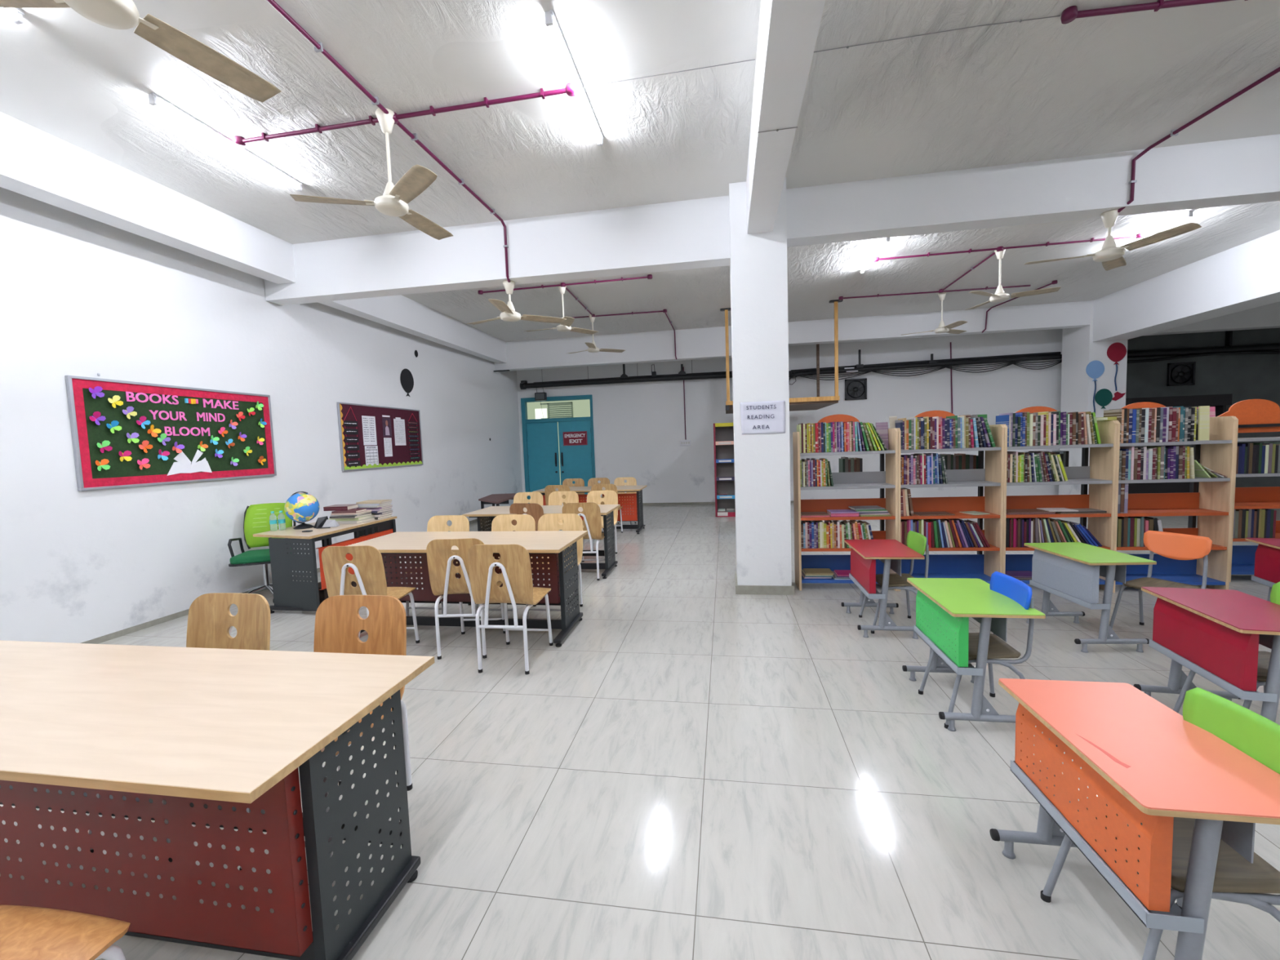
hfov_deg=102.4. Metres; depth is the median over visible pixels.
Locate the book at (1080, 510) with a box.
[1058,508,1106,512]
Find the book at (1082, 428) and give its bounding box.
[1079,413,1084,444]
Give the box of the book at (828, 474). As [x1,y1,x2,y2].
[826,459,830,486]
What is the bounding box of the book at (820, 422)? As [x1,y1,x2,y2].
[819,422,821,452]
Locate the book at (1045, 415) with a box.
[1043,414,1046,445]
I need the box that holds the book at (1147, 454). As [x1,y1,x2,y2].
[1146,450,1148,479]
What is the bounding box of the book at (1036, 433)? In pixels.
[1029,412,1037,445]
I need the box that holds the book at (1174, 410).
[1171,408,1176,441]
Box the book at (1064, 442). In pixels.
[1060,412,1066,444]
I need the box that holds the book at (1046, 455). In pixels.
[1044,453,1052,481]
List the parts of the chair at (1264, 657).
leg, leg, seat, backrest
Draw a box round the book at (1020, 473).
[1017,454,1021,482]
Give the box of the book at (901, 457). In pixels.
[900,457,902,484]
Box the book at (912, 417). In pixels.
[911,417,917,449]
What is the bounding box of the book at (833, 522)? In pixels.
[833,522,837,548]
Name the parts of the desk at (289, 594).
panel, under frame, modesty panel, panel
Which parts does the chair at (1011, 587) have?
leg, leg, seat, leg, leg, backrest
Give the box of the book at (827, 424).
[826,422,828,452]
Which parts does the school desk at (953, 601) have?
leg, panel, gusset plate, leg, gusset plate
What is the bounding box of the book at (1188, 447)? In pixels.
[1186,446,1189,478]
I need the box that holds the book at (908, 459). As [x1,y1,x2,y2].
[906,457,909,484]
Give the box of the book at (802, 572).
[802,572,832,577]
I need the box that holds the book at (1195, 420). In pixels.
[1192,406,1196,440]
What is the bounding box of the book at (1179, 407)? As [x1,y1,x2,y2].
[1177,407,1180,441]
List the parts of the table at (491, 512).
panel, under frame, panel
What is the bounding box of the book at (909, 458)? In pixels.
[909,457,911,484]
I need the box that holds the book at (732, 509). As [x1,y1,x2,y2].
[726,507,734,511]
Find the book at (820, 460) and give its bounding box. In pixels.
[819,459,822,486]
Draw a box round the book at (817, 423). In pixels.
[817,422,818,452]
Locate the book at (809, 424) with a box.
[806,422,810,453]
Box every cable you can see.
[788,349,1062,384]
[1127,330,1279,363]
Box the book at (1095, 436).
[1091,413,1097,444]
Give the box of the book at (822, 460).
[819,458,826,486]
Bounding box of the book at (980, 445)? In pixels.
[970,414,982,447]
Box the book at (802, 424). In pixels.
[798,422,803,453]
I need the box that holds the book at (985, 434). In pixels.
[979,416,991,447]
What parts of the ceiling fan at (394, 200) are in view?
fan blade, down rod, fan blade, fan blade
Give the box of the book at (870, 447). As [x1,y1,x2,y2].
[862,422,873,450]
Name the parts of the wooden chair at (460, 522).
leg, leg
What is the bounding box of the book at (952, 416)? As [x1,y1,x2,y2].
[946,415,957,448]
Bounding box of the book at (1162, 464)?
[1143,445,1164,479]
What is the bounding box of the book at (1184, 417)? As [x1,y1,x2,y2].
[1182,407,1185,441]
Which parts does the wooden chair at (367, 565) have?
leg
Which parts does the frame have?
ceiling plate, post, rail, post, post, ceiling plate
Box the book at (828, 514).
[828,514,858,516]
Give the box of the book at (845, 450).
[844,422,846,451]
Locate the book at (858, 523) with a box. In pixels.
[857,521,862,539]
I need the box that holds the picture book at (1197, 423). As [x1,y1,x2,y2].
[1195,408,1198,424]
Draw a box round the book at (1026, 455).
[1024,453,1027,482]
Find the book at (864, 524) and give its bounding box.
[857,520,868,539]
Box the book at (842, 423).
[842,422,844,451]
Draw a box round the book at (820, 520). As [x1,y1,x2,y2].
[819,520,823,547]
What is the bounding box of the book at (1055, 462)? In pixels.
[1053,455,1062,481]
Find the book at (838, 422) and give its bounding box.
[838,422,841,451]
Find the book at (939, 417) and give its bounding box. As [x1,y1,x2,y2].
[938,417,940,448]
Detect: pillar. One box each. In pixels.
[728,177,794,595]
[1058,300,1127,494]
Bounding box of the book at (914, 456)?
[913,455,916,484]
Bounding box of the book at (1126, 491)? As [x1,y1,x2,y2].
[1124,483,1128,513]
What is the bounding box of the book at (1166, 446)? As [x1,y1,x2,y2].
[1159,445,1176,479]
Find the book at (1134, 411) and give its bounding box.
[1131,408,1136,443]
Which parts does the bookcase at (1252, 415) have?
panel, shelf, rail, shelf, shelf, rail, shelf, shelf, rail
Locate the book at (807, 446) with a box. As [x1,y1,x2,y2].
[806,424,808,453]
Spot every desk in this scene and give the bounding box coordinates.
[253,515,402,613]
[840,539,924,639]
[902,577,1045,731]
[989,678,1279,959]
[1024,542,1156,653]
[1133,586,1279,722]
[1245,537,1279,601]
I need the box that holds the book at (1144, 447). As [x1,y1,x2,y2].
[1134,446,1146,479]
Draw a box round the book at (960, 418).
[960,417,962,448]
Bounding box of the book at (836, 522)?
[832,520,839,547]
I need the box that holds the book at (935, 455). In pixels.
[933,453,938,484]
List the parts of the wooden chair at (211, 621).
leg, leg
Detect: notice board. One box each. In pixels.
[65,375,276,491]
[337,402,423,471]
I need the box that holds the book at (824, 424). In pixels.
[822,422,825,452]
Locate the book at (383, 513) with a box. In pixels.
[371,510,392,514]
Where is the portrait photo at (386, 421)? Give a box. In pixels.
[382,417,391,436]
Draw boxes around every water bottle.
[269,511,277,531]
[277,510,285,530]
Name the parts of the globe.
meridian arm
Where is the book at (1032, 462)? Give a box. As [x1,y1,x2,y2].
[1029,453,1034,481]
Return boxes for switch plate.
[680,440,691,445]
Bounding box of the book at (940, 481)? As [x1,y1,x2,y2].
[937,453,942,484]
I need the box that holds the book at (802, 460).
[801,458,806,486]
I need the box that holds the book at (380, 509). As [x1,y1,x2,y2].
[366,506,392,511]
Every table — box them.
[0,640,434,959]
[346,530,587,647]
[462,504,620,578]
[478,493,516,530]
[532,484,646,533]
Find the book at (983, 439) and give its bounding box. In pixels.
[977,417,986,447]
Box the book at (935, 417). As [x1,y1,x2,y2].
[932,416,938,448]
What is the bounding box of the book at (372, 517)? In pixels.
[336,516,375,524]
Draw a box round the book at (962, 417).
[959,416,964,448]
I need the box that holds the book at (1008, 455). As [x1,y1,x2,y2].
[1008,454,1009,482]
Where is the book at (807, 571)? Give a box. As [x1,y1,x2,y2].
[803,568,833,574]
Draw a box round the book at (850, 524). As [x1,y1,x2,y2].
[849,524,852,539]
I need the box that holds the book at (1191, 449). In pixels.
[1189,447,1195,478]
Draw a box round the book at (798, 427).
[796,424,801,453]
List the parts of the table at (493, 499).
leg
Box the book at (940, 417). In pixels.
[940,417,942,448]
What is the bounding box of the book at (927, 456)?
[926,455,929,484]
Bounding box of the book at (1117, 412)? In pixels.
[1103,408,1121,443]
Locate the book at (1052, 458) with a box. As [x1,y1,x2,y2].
[1050,454,1059,481]
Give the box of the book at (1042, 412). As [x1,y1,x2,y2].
[1033,411,1048,445]
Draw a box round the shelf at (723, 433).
[713,422,735,516]
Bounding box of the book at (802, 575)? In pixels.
[801,572,831,577]
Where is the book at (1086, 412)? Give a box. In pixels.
[1085,411,1094,444]
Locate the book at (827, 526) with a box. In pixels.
[824,522,829,548]
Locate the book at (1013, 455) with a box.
[1012,455,1013,482]
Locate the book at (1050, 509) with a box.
[1035,507,1078,511]
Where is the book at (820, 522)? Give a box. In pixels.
[816,520,822,548]
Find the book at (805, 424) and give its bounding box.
[804,423,806,453]
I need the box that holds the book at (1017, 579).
[1017,578,1031,580]
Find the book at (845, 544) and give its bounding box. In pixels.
[840,521,846,547]
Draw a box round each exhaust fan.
[844,377,866,399]
[1166,361,1195,386]
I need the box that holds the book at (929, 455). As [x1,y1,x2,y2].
[928,455,931,484]
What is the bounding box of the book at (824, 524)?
[823,522,826,548]
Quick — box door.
[520,394,595,503]
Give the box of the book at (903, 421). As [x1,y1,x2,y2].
[902,421,904,449]
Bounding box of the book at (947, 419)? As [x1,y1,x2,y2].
[944,417,949,448]
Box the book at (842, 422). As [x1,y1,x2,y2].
[842,422,848,451]
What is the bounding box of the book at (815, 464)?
[811,457,817,486]
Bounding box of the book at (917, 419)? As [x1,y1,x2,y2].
[917,418,920,449]
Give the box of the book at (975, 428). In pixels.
[970,417,978,447]
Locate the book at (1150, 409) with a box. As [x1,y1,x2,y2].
[1147,408,1151,442]
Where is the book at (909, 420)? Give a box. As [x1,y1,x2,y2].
[907,419,911,449]
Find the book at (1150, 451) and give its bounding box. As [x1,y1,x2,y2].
[1146,448,1152,479]
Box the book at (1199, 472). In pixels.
[1194,459,1210,478]
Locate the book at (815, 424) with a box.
[814,422,817,452]
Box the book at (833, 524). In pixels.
[828,520,834,547]
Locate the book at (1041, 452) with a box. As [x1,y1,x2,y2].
[1028,451,1047,481]
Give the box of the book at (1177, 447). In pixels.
[1167,445,1178,479]
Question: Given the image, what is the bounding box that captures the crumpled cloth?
[322,519,339,527]
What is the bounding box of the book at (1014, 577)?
[1013,577,1031,578]
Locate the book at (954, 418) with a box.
[953,417,955,448]
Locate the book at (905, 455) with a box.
[905,455,906,484]
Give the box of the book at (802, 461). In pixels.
[801,461,804,486]
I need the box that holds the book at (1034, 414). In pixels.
[1030,413,1035,445]
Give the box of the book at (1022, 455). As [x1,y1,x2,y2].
[1021,454,1023,482]
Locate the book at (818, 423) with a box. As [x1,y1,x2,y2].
[817,422,820,452]
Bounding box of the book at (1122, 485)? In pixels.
[1120,483,1124,513]
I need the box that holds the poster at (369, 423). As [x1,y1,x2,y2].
[361,415,377,444]
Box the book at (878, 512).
[858,511,888,513]
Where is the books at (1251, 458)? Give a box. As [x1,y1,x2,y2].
[838,441,1279,547]
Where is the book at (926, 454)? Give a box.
[923,453,933,484]
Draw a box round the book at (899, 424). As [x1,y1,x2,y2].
[894,419,902,449]
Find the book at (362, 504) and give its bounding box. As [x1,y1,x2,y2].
[357,501,391,506]
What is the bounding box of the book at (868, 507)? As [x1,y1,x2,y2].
[848,505,884,510]
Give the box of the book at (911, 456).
[905,454,913,484]
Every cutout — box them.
[400,368,413,396]
[1085,360,1104,413]
[1094,388,1112,408]
[1106,342,1126,391]
[1111,391,1125,400]
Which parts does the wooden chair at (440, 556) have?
leg, leg, leg, leg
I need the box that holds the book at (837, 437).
[836,422,839,452]
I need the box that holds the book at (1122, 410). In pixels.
[1120,408,1124,443]
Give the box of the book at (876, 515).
[858,514,891,516]
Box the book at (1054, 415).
[1053,413,1056,445]
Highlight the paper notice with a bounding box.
[740,400,785,434]
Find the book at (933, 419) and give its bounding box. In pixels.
[932,417,934,448]
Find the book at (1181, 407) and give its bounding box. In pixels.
[1173,406,1183,441]
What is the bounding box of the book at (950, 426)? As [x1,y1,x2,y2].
[949,418,951,448]
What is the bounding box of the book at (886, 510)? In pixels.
[856,510,888,512]
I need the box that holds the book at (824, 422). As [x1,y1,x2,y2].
[824,422,826,452]
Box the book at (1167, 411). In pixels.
[1160,407,1168,441]
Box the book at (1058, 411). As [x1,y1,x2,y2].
[1048,410,1060,444]
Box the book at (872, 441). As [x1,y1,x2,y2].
[865,422,877,450]
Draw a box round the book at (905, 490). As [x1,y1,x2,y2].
[900,488,909,515]
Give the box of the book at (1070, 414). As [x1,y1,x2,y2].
[1067,413,1072,444]
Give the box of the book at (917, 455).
[916,455,918,484]
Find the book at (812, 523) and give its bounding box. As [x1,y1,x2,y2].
[808,520,813,548]
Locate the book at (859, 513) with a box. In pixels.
[858,513,889,515]
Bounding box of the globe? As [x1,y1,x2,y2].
[284,491,319,529]
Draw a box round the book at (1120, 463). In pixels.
[1119,450,1122,479]
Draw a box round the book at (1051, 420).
[1050,413,1053,445]
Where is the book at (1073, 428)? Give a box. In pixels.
[1070,412,1075,444]
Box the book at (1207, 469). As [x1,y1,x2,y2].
[1207,469,1226,477]
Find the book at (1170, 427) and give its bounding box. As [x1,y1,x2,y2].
[1154,406,1173,441]
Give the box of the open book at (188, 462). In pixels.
[167,449,212,475]
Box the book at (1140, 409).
[1133,408,1142,442]
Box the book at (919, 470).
[911,453,920,484]
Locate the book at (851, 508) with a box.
[850,508,886,511]
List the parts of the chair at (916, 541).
leg, leg, seat, leg, leg, backrest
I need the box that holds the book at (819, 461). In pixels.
[817,459,820,486]
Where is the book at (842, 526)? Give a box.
[839,521,844,547]
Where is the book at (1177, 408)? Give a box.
[1173,407,1178,441]
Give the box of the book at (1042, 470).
[1034,453,1044,481]
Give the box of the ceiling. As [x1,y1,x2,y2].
[0,0,1279,342]
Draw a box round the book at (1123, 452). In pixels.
[1120,450,1125,479]
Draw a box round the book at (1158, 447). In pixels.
[1146,446,1160,479]
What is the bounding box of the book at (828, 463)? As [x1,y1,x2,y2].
[827,461,833,486]
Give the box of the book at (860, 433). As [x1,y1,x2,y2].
[858,422,865,451]
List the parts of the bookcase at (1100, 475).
panel, rail, rail, shelf, shelf, shelf, shelf, shelf, rail, post, panel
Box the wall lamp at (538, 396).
[534,388,546,417]
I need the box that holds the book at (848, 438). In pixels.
[847,422,849,451]
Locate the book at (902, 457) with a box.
[902,457,903,484]
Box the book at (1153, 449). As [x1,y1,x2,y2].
[1146,448,1155,479]
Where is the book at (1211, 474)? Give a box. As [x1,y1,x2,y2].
[1199,463,1217,477]
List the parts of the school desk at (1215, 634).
leg, gusset plate, panel, leg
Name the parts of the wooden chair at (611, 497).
leg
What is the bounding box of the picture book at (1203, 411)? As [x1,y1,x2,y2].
[1197,405,1209,440]
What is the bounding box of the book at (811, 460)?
[810,459,813,486]
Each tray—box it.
[848,573,885,599]
[879,559,901,576]
[913,625,982,675]
[971,617,1007,641]
[1010,760,1204,933]
[1029,579,1110,609]
[1099,564,1126,583]
[1148,639,1277,702]
[1220,820,1255,863]
[1251,575,1275,587]
[1258,634,1274,648]
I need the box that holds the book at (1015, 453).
[1007,451,1017,482]
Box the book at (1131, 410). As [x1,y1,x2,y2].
[1128,408,1132,443]
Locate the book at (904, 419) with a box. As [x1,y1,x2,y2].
[897,417,906,449]
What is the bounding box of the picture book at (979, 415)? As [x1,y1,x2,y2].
[977,414,986,417]
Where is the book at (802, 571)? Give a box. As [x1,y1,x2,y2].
[801,569,832,575]
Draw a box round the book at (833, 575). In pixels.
[833,574,849,578]
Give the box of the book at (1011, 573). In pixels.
[1004,570,1031,577]
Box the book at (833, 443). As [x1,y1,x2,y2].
[829,422,835,452]
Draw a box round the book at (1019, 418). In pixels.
[1017,417,1020,446]
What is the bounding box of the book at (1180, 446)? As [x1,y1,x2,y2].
[1171,445,1185,479]
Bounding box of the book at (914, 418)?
[906,417,915,449]
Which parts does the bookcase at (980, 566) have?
panel, rail, rail, shelf, shelf, shelf, shelf, shelf, rail, post, panel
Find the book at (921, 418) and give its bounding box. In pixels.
[917,417,923,449]
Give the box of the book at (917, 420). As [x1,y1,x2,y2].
[917,419,919,449]
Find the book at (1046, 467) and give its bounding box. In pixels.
[1042,451,1049,481]
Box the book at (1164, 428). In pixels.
[1162,408,1167,442]
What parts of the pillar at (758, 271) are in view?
skirting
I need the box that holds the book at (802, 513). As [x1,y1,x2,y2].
[800,511,828,515]
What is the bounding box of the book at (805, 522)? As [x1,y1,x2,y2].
[802,520,807,548]
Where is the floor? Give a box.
[0,502,1279,959]
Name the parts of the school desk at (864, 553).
leg, panel, gusset plate, leg, gusset plate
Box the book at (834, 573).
[832,571,848,577]
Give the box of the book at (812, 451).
[811,423,813,453]
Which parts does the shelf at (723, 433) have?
panel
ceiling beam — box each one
[0,111,295,284]
[263,195,730,305]
[317,294,506,364]
[493,325,732,370]
[746,0,825,234]
[786,133,1279,247]
[787,300,1090,346]
[1092,230,1279,342]
[1142,301,1279,336]
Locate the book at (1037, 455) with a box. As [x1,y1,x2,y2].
[1036,453,1042,481]
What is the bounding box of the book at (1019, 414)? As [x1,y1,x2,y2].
[1015,412,1022,446]
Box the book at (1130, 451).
[1128,450,1131,479]
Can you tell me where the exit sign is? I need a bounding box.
[563,431,587,445]
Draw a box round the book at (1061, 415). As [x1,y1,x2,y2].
[1060,413,1062,444]
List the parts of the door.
handle, transom pane, handle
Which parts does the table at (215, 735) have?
modesty panel, panel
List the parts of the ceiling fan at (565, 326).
fan blade, down rod, fan blade, fan blade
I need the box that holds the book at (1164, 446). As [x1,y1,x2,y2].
[1164,446,1165,479]
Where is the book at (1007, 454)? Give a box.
[1006,453,1008,482]
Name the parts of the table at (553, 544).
panel, under frame, modesty panel, panel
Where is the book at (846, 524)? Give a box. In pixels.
[840,520,848,548]
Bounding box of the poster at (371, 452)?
[364,445,378,466]
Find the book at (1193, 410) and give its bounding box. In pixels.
[1190,407,1195,440]
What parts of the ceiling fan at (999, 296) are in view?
fan blade, fan blade, down rod, fan blade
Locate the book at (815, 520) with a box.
[815,520,819,548]
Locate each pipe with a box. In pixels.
[233,0,576,282]
[477,274,676,359]
[520,360,732,389]
[683,366,686,439]
[838,233,1143,300]
[950,342,952,413]
[982,280,1057,333]
[1060,0,1247,23]
[1117,66,1279,212]
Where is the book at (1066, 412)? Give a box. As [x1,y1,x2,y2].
[1066,412,1067,444]
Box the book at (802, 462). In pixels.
[801,462,803,486]
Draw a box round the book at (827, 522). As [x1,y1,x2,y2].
[824,520,830,547]
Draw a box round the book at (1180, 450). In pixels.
[1177,448,1182,479]
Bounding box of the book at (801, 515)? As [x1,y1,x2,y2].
[800,515,830,517]
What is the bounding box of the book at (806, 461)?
[806,461,808,486]
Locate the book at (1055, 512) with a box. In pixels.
[1055,511,1106,514]
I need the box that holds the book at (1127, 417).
[1125,408,1129,443]
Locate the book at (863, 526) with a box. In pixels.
[857,520,866,539]
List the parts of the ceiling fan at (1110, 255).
fan blade, down rod, fan blade, fan blade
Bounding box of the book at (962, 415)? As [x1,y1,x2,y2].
[957,415,965,448]
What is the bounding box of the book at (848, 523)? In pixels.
[842,520,850,547]
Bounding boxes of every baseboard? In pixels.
[80,519,481,644]
[642,500,793,505]
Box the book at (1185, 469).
[1184,446,1186,478]
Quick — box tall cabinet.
[1125,393,1232,493]
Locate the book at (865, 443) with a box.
[858,422,869,450]
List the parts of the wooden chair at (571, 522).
leg, leg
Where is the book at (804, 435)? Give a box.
[803,423,805,453]
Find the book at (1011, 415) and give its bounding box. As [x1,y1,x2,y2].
[999,413,1013,446]
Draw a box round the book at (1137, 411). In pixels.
[1135,408,1139,443]
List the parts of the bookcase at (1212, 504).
panel, rail, rail, shelf, shelf, shelf, shelf, shelf, rail, post, panel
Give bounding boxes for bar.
[493,369,510,372]
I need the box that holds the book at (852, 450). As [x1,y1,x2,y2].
[848,421,853,451]
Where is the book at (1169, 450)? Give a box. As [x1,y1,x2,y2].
[1167,448,1170,479]
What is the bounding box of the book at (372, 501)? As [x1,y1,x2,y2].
[355,499,391,504]
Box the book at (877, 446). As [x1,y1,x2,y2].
[867,422,880,450]
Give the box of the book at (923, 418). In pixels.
[923,417,924,448]
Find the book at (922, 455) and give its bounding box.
[914,453,924,484]
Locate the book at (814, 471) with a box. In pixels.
[811,458,815,486]
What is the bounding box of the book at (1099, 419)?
[1096,416,1116,421]
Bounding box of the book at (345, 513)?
[330,510,371,515]
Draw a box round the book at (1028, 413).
[1026,412,1029,446]
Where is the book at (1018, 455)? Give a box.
[1017,455,1019,482]
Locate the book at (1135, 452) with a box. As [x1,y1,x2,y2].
[1133,447,1137,479]
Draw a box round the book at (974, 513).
[959,511,990,515]
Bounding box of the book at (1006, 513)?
[1006,512,1055,514]
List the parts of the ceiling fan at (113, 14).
fan blade, fan blade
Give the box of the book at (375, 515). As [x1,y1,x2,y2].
[373,511,392,516]
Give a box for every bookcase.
[792,414,897,591]
[897,410,1004,591]
[1002,406,1117,590]
[1112,401,1236,592]
[1216,399,1279,582]
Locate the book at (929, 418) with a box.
[928,417,930,448]
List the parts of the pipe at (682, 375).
suspension rod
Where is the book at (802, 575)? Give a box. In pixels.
[801,575,831,579]
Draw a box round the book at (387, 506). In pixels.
[356,505,391,509]
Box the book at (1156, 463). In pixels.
[1146,447,1157,479]
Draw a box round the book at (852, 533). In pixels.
[849,523,853,539]
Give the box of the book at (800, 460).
[800,459,801,486]
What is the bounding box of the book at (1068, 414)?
[1067,413,1069,444]
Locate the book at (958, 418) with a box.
[957,417,960,448]
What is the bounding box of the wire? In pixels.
[577,15,1060,133]
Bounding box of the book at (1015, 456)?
[1013,454,1016,482]
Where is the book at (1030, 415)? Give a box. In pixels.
[1029,413,1033,445]
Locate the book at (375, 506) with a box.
[358,503,391,507]
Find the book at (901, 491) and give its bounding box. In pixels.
[900,488,902,515]
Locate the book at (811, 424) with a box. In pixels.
[810,423,811,453]
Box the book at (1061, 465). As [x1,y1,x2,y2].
[1050,453,1067,481]
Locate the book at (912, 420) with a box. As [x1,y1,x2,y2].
[906,418,913,449]
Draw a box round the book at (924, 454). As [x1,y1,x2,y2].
[924,453,925,484]
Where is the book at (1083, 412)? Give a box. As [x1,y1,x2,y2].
[1078,411,1087,444]
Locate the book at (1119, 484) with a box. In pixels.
[1117,483,1120,513]
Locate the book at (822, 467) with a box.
[821,461,823,486]
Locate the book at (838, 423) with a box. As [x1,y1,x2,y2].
[838,422,839,452]
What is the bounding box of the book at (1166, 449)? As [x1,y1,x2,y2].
[1164,447,1168,479]
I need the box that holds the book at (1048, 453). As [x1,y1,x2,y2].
[1044,452,1057,481]
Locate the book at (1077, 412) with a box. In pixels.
[1067,411,1078,444]
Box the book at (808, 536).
[806,520,809,548]
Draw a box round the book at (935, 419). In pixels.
[934,418,936,448]
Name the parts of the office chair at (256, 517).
armrest, leg, leg, seat, backrest, leg, frame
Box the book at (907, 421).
[906,420,908,449]
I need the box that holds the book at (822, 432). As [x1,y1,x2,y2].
[821,422,823,452]
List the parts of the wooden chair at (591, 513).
leg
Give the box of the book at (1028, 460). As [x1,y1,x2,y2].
[1025,453,1029,482]
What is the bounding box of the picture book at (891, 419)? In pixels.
[888,416,897,428]
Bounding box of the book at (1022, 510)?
[1006,508,1055,513]
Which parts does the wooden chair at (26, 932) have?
leg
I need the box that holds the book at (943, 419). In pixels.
[942,417,944,448]
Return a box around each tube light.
[0,7,24,24]
[148,92,302,191]
[544,9,603,145]
[860,237,890,273]
[1121,210,1194,245]
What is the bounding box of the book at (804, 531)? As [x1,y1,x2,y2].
[800,520,805,548]
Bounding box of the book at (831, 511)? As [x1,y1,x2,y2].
[826,509,858,513]
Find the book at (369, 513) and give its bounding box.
[329,512,371,518]
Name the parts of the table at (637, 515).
under frame, modesty panel, panel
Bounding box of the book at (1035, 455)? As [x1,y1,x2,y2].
[1034,453,1039,481]
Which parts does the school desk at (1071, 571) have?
leg, gusset plate, panel, leg, gusset plate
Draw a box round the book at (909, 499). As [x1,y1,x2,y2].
[903,488,914,515]
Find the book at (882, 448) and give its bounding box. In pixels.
[869,422,884,450]
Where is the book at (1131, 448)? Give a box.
[1120,446,1134,479]
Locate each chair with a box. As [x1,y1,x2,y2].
[0,904,130,959]
[88,592,270,862]
[227,502,295,603]
[239,595,412,870]
[321,545,419,643]
[405,515,471,616]
[426,537,505,659]
[467,544,553,674]
[475,514,536,617]
[509,502,543,558]
[513,492,542,505]
[525,513,582,618]
[544,484,570,505]
[548,491,578,524]
[562,478,584,497]
[562,502,604,580]
[582,490,617,561]
[587,477,609,493]
[591,484,622,533]
[613,476,636,524]
[858,530,928,633]
[918,571,1034,728]
[1040,687,1279,959]
[1109,530,1212,628]
[1173,582,1279,712]
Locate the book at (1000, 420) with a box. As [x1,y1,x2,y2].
[995,414,1008,446]
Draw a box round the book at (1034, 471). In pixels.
[1025,452,1036,481]
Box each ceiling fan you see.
[0,0,281,102]
[289,107,453,239]
[466,280,566,324]
[524,283,598,334]
[568,314,625,353]
[901,292,967,335]
[965,246,1061,310]
[1024,208,1201,271]
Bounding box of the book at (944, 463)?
[942,457,947,484]
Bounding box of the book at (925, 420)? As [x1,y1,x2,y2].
[924,417,926,448]
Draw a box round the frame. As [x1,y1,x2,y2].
[720,299,843,413]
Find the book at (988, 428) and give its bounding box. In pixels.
[982,417,995,447]
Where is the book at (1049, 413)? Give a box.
[1048,412,1051,445]
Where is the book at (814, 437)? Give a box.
[813,423,815,452]
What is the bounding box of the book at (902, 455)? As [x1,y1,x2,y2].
[901,454,905,484]
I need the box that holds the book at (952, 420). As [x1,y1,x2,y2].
[949,418,953,448]
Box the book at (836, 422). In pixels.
[835,422,837,452]
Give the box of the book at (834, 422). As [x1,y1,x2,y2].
[834,422,835,452]
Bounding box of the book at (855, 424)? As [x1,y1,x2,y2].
[854,422,857,451]
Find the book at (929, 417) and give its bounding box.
[928,417,932,448]
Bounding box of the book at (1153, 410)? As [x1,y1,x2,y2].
[1151,408,1155,442]
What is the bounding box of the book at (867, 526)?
[866,524,871,539]
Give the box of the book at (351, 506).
[323,503,358,511]
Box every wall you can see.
[0,186,522,643]
[516,328,1279,502]
[557,422,560,484]
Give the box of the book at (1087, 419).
[1085,413,1092,444]
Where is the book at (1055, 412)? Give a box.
[1051,411,1058,444]
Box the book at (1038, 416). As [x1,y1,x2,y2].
[1037,415,1040,445]
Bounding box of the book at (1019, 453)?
[1017,452,1025,482]
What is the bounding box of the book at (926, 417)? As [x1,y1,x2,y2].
[923,416,928,448]
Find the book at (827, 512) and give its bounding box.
[826,511,858,515]
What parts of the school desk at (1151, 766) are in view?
leg, gusset plate, panel, leg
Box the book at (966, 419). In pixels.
[965,417,968,448]
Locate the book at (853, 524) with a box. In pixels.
[848,520,857,539]
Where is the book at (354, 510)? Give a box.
[331,508,366,513]
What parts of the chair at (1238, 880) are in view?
leg, leg, leg, seat, backrest, leg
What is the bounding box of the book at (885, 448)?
[871,423,887,450]
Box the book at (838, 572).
[833,569,850,576]
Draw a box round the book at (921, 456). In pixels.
[920,455,922,484]
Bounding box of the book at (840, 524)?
[840,524,841,547]
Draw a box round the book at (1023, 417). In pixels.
[1022,416,1025,446]
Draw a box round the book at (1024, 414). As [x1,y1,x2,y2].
[1022,412,1026,446]
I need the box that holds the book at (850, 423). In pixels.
[848,422,851,451]
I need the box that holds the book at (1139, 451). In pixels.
[1137,449,1141,479]
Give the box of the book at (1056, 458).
[1055,455,1064,481]
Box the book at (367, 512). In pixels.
[330,511,371,516]
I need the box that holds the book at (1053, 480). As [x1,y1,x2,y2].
[1047,454,1054,481]
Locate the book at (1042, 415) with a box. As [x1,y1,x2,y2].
[1040,414,1044,445]
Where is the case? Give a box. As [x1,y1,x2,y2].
[313,515,328,528]
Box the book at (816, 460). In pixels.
[816,459,818,486]
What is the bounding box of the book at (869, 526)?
[863,520,873,539]
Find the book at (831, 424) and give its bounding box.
[828,422,832,452]
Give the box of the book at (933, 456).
[933,456,934,484]
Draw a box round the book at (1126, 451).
[1120,448,1128,479]
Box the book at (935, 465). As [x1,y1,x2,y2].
[934,457,937,484]
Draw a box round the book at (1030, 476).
[1029,454,1031,481]
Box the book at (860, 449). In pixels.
[856,422,862,451]
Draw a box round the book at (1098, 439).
[1090,412,1101,444]
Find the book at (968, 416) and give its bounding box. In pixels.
[959,414,970,448]
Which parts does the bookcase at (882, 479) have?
panel, shelf, shelf, rail, rail, shelf, shelf, shelf, rail, rail, post, panel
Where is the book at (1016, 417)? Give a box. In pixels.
[1014,416,1017,446]
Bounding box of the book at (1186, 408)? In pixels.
[1183,407,1188,441]
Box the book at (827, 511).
[826,511,858,514]
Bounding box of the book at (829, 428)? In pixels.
[828,422,831,452]

